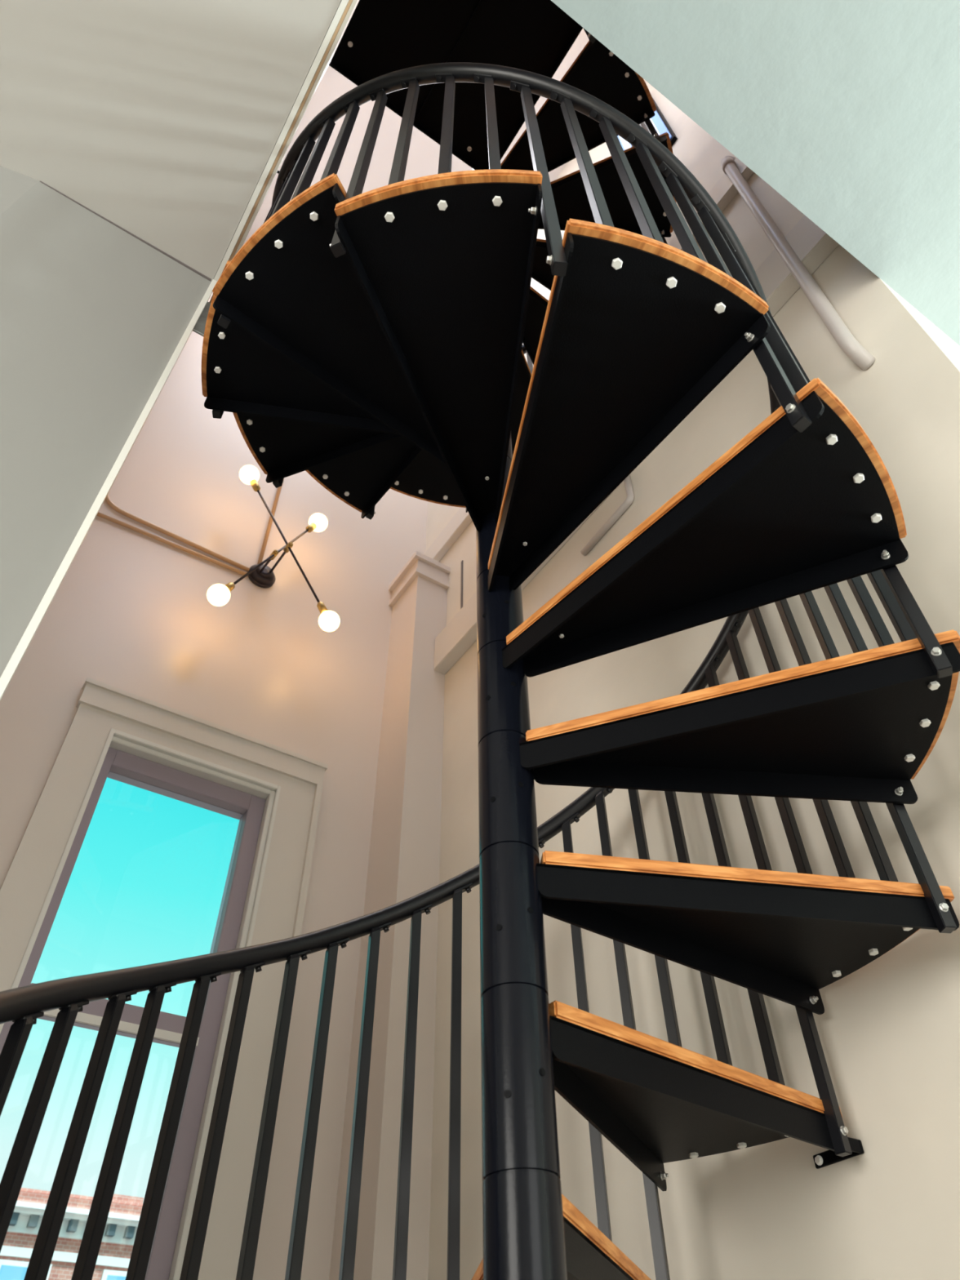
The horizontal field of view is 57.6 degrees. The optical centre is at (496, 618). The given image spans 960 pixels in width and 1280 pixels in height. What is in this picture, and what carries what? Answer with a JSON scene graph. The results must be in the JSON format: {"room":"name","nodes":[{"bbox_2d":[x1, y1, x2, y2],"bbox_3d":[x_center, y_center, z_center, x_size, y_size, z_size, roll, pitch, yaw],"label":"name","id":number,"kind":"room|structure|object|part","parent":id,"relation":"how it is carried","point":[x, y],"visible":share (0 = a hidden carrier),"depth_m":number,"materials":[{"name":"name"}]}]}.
{"room":"spiral stairwell","nodes":[
{"label":"spiral stairwell","id":0,"kind":"room"},
{"bbox_2d":[0,165,211,677],"bbox_3d":[-2.410,-0.244,0.233,3.914,3.590,0.279,23,-51,-21],"label":"wall","id":1,"kind":"structure","parent":0,"point":[93,316],"depth_m":1.71,"materials":[{"name":"grey paint"}]},
{"bbox_2d":[0,279,217,700],"bbox_3d":[-0.669,0.391,0.880,0.012,3.584,0.029,26,-53,-23],"label":"trim","id":2,"kind":"structure","parent":1,"relation":"attached to","point":[15,660],"depth_m":1.47,"materials":[{"name":"white paint"}]},
{"bbox_2d":[40,180,211,280],"bbox_3d":[-0.885,-0.928,2.099,0.413,0.003,0.005,26,-53,-23],"label":"trim","id":3,"kind":"structure","parent":1,"relation":"attached to","point":[68,197],"depth_m":2.11,"materials":[{"name":"grey paint"}]},
{"bbox_2d":[192,301,210,336],"bbox_3d":[-0.732,-0.733,2.174,0.044,0.160,0.042,26,-53,-23],"label":"steel plate","id":4,"kind":"object","parent":1,"relation":"attached to","point":[199,328],"visible":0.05,"depth_m":2.14,"materials":[{"name":"grey metal"}]},
{"bbox_2d":[208,0,352,302],"bbox_3d":[-0.443,-1.163,1.961,0.012,0.103,0.941,26,-53,-23],"label":"trim","id":5,"kind":"structure","parent":1,"relation":"attached to","point":[342,6],"depth_m":1.96,"materials":[{"name":"white paint"}]},
{"bbox_2d":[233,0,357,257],"bbox_3d":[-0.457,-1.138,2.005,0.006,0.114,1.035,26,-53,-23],"label":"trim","id":6,"kind":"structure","parent":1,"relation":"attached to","point":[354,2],"depth_m":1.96,"materials":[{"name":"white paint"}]},
{"bbox_2d":[0,241,428,1279],"bbox_3d":[-1.057,0.357,3.216,1.800,7.050,0.220,26,-53,-23],"label":"wall","id":7,"kind":"structure","parent":0,"point":[131,611],"depth_m":3.29,"materials":[{"name":"beige paint"}]},
{"bbox_2d":[0,676,328,1279],"bbox_3d":[-0.981,1.230,2.166,0.940,2.422,0.150,26,-53,-23],"label":"window","id":8,"kind":"structure","parent":7,"relation":"in","point":[274,793],"depth_m":2.59,"materials":[{"name":"white paint"}]},
{"bbox_3d":[-1.042,0.816,2.624,0.460,0.698,0.004,26,-53,-23],"label":"pane","id":9,"kind":"part","parent":8,"relation":"part of","materials":[{"name":"clear glass"}]},
{"bbox_2d":[96,511,248,576],"bbox_3d":[-1.301,-0.300,3.476,0.655,0.046,0.016,26,-53,-23],"label":"conduit","id":10,"kind":"object","parent":7,"relation":"attached to","point":[99,514],"visible":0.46,"depth_m":3.47,"materials":[{"name":"beige"}]},
{"bbox_2d":[105,291,249,572],"bbox_3d":[-1.324,-1.290,4.539,0.626,2.834,0.018,26,-53,-23],"label":"conduit","id":11,"kind":"object","parent":7,"relation":"attached to","point":[108,500],"visible":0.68,"depth_m":3.51,"materials":[{"name":"beige"}]},
{"bbox_2d":[257,478,284,564],"bbox_3d":[-1.041,-1.177,4.700,0.026,2.768,0.016,26,-53,-23],"label":"conduit","id":12,"kind":"object","parent":7,"relation":"attached to","point":[273,509],"visible":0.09,"depth_m":3.87,"materials":[{"name":"beige"}]},
{"bbox_2d":[206,465,339,631],"bbox_3d":[-0.898,-0.213,3.554,0.535,0.783,0.281,26,-53,-23],"label":"wall sconce","id":13,"kind":"object","parent":7,"relation":"attached to","point":[262,575],"visible":1,"depth_m":3.55,"materials":[{"name":"black metal"}]},
{"bbox_3d":[-1.016,-0.088,3.191,0.082,0.089,0.082,26,-53,-23],"label":"bulb","id":14,"kind":"part","parent":13,"relation":"part of","materials":[{"name":"white glass"}]},
{"bbox_2d":[225,582,235,591],"bbox_3d":[-0.996,-0.116,3.241,0.045,0.057,0.031,26,-53,-23],"label":"socket","id":15,"kind":"object","parent":13,"relation":"attached to","point":[230,586],"depth_m":3.24,"materials":[{"name":"gold metal"}]},
{"bbox_3d":[-1.038,-0.603,3.662,0.082,0.086,0.082,26,-53,-23],"label":"bulb","id":16,"kind":"part","parent":13,"relation":"part of","materials":[{"name":"white glass"}]},
{"bbox_2d":[249,479,260,492],"bbox_3d":[-1.007,-0.555,3.640,0.049,0.055,0.031,26,-53,-23],"label":"socket","id":17,"kind":"object","parent":13,"relation":"attached to","point":[254,483],"depth_m":3.63,"materials":[{"name":"gold metal"}]},
{"bbox_3d":[-0.942,-0.223,3.570,0.010,0.055,0.177,26,-53,-24],"label":"stem","id":18,"kind":"part","parent":13,"relation":"part of","materials":[{"name":"black metal"}]},
{"bbox_3d":[-0.895,-0.252,3.492,0.246,0.513,0.009,26,-53,-23],"label":"arm","id":19,"kind":"part","parent":13,"relation":"part of","materials":[{"name":"black metal"}]},
{"bbox_3d":[-0.897,-0.239,3.597,0.010,0.045,0.217,26,-53,-23],"label":"stem","id":20,"kind":"part","parent":13,"relation":"part of","materials":[{"name":"black metal"}]},
{"bbox_3d":[-0.843,-0.297,3.523,0.362,0.502,0.010,26,-53,-23],"label":"arm","id":21,"kind":"part","parent":13,"relation":"part of","materials":[{"name":"black metal"}]},
{"bbox_2d":[305,522,316,533],"bbox_3d":[-0.795,-0.388,3.743,0.045,0.057,0.031,26,-53,-23],"label":"socket","id":22,"kind":"object","parent":13,"relation":"attached to","point":[312,526],"depth_m":3.73,"materials":[{"name":"gold metal"}]},
{"bbox_3d":[-0.775,-0.415,3.792,0.082,0.089,0.082,26,-53,-23],"label":"bulb","id":23,"kind":"part","parent":13,"relation":"part of","materials":[{"name":"white glass"}]},
{"bbox_2d":[316,601,328,613],"bbox_3d":[-0.678,-0.039,3.405,0.049,0.055,0.031,26,-53,-23],"label":"socket","id":24,"kind":"object","parent":13,"relation":"attached to","point":[322,607],"depth_m":3.39,"materials":[{"name":"gold metal"}]},
{"bbox_3d":[-0.648,0.009,3.383,0.082,0.086,0.082,26,-53,-23],"label":"bulb","id":25,"kind":"part","parent":13,"relation":"part of","materials":[{"name":"white glass"}]},
{"bbox_2d":[314,0,359,92],"bbox_3d":[-0.570,-2.472,3.222,0.230,3.188,1.218,26,-53,-23],"label":"wall","id":26,"kind":"structure","parent":0,"point":[353,11],"depth_m":4.03,"materials":[{"name":"beige paint"}]},
{"bbox_2d":[244,27,589,242],"bbox_3d":[-0.375,-2.944,5.042,1.630,0.100,2.550,26,-53,-23],"label":"ceiling","id":27,"kind":"structure","parent":0,"point":[423,159],"depth_m":5.12,"materials":[{"name":"white paint"}]},
{"bbox_2d":[0,0,959,346],"bbox_3d":[1.120,-2.028,1.317,9.200,0.270,5.140,26,-53,-23],"label":"ceiling","id":28,"kind":"structure","parent":0,"point":[849,110],"depth_m":1.93,"materials":[{"name":"grey paint"}]},
{"bbox_2d":[425,79,959,1279],"bbox_3d":[0.434,-0.126,2.808,0.160,7.050,2.500,26,-53,-23],"label":"wall","id":29,"kind":"structure","parent":0,"point":[888,1029],"depth_m":1.84,"materials":[{"name":"beige paint"}]},
{"bbox_2d":[328,551,450,1279],"bbox_3d":[-0.310,1.355,2.448,0.185,4.530,0.255,26,-53,-23],"label":"column","id":30,"kind":"structure","parent":29,"relation":"attached to","point":[404,861],"depth_m":2.76,"materials":[{"name":"beige paint"}]},
{"bbox_2d":[460,560,462,608],"bbox_3d":[-0.151,-0.124,3.815,0.004,0.400,0.012,26,-53,-23],"label":"trim","id":31,"kind":"structure","parent":29,"relation":"attached to","point":[461,581],"depth_m":3.83,"materials":[{"name":"grey"}]},
{"bbox_2d":[423,157,754,561],"bbox_3d":[0.325,-1.004,3.662,0.035,0.140,2.500,26,-53,-23],"label":"trim","id":32,"kind":"structure","parent":29,"relation":"attached to","point":[724,191],"depth_m":4.06,"materials":[{"name":"white paint"}]},
{"bbox_2d":[580,474,634,555],"bbox_3d":[0.369,-0.350,2.935,0.024,0.157,0.271,26,-53,-23],"label":"conduit","id":33,"kind":"object","parent":29,"relation":"attached to","point":[628,502],"visible":0.94,"depth_m":2.88,"materials":[{"name":"grey"}]},
{"bbox_2d":[433,214,839,674],"bbox_3d":[0.400,-0.535,3.017,0.055,0.185,2.270,26,-53,-23],"label":"trim","id":34,"kind":"structure","parent":29,"relation":"attached to","point":[812,245],"depth_m":2.57,"materials":[{"name":"white paint"}]},
{"bbox_2d":[617,97,677,150],"bbox_3d":[0.696,-2.296,4.188,0.026,0.800,0.282,26,-53,-23],"label":"window","id":35,"kind":"structure","parent":29,"relation":"in","point":[659,121],"depth_m":4.04,"materials":[{"name":"black"}]},
{"bbox_3d":[0.699,-2.295,4.189,0.020,0.800,0.282,26,-53,-23],"label":"frame","id":36,"kind":"part","parent":35,"relation":"part of","materials":[{"name":"black"}]},
{"bbox_2d":[720,155,875,370],"bbox_3d":[0.866,-1.163,2.657,0.090,1.565,0.060,26,-53,-23],"label":"handrail","id":37,"kind":"object","parent":29,"relation":"attached to","point":[848,344],"visible":0.95,"depth_m":2.41,"materials":[{"name":"grey"}]},
{"bbox_2d":[920,313,959,357],"bbox_3d":[2.658,1.202,1.766,3.739,3.610,0.135,26,-53,-23],"label":"wall","id":38,"kind":"structure","parent":0,"point":[954,346],"depth_m":2.25,"materials":[{"name":"beige paint"}]},
{"bbox_3d":[0.909,0.881,-1.137,9.200,0.100,6.200,26,-53,-23],"label":"floor","id":39,"kind":"structure","parent":0,"visible":0},
{"bbox_2d":[0,0,959,1279],"bbox_3d":[0.030,-0.397,1.975,1.384,6.225,1.473,26,-53,-23],"label":"spiral staircase","id":40,"kind":"structure","parent":39,"relation":"on","point":[369,344],"depth_m":1.40,"materials":[{"name":"black metal"}]},
{"bbox_3d":[-0.013,-0.588,2.238,1.349,4.802,1.349,26,-53,-23],"label":"handrail","id":41,"kind":"part","parent":40,"relation":"part of","materials":[{"name":"black metal"}]},
{"bbox_3d":[0.528,0.847,1.383,0.047,0.019,0.096,26,-53,-23],"label":"wall plate","id":42,"kind":"part","parent":40,"relation":"part of","materials":[{"name":"black metal"}]},
{"label":"outside","id":43,"kind":"structure","parent":0,"visible":0},
{"bbox_2d":[0,1187,144,1279],"bbox_3d":[-10.262,16.910,13.662,22.000,12.720,6.350,26,-53,-23],"label":"brick building","id":44,"kind":"structure","parent":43,"point":[113,1261],"depth_m":16.48,"materials":[{"name":"red brick"}]},
{"bbox_3d":[-8.558,12.256,15.312,0.770,1.420,0.013,26,-53,-23],"label":"pane","id":45,"kind":"part","parent":44,"relation":"part of","materials":[{"name":"blue glass"}]},
{"bbox_3d":[-8.795,11.218,16.272,22.000,0.410,0.650,26,-53,-23],"label":"cornice","id":46,"kind":"part","parent":44,"relation":"part of","materials":[{"name":"white stone"}]},
{"bbox_3d":[-6.986,13.008,16.069,0.770,1.420,0.013,26,-53,-23],"label":"pane","id":47,"kind":"part","parent":44,"relation":"part of","materials":[{"name":"blue glass"}]}
]}

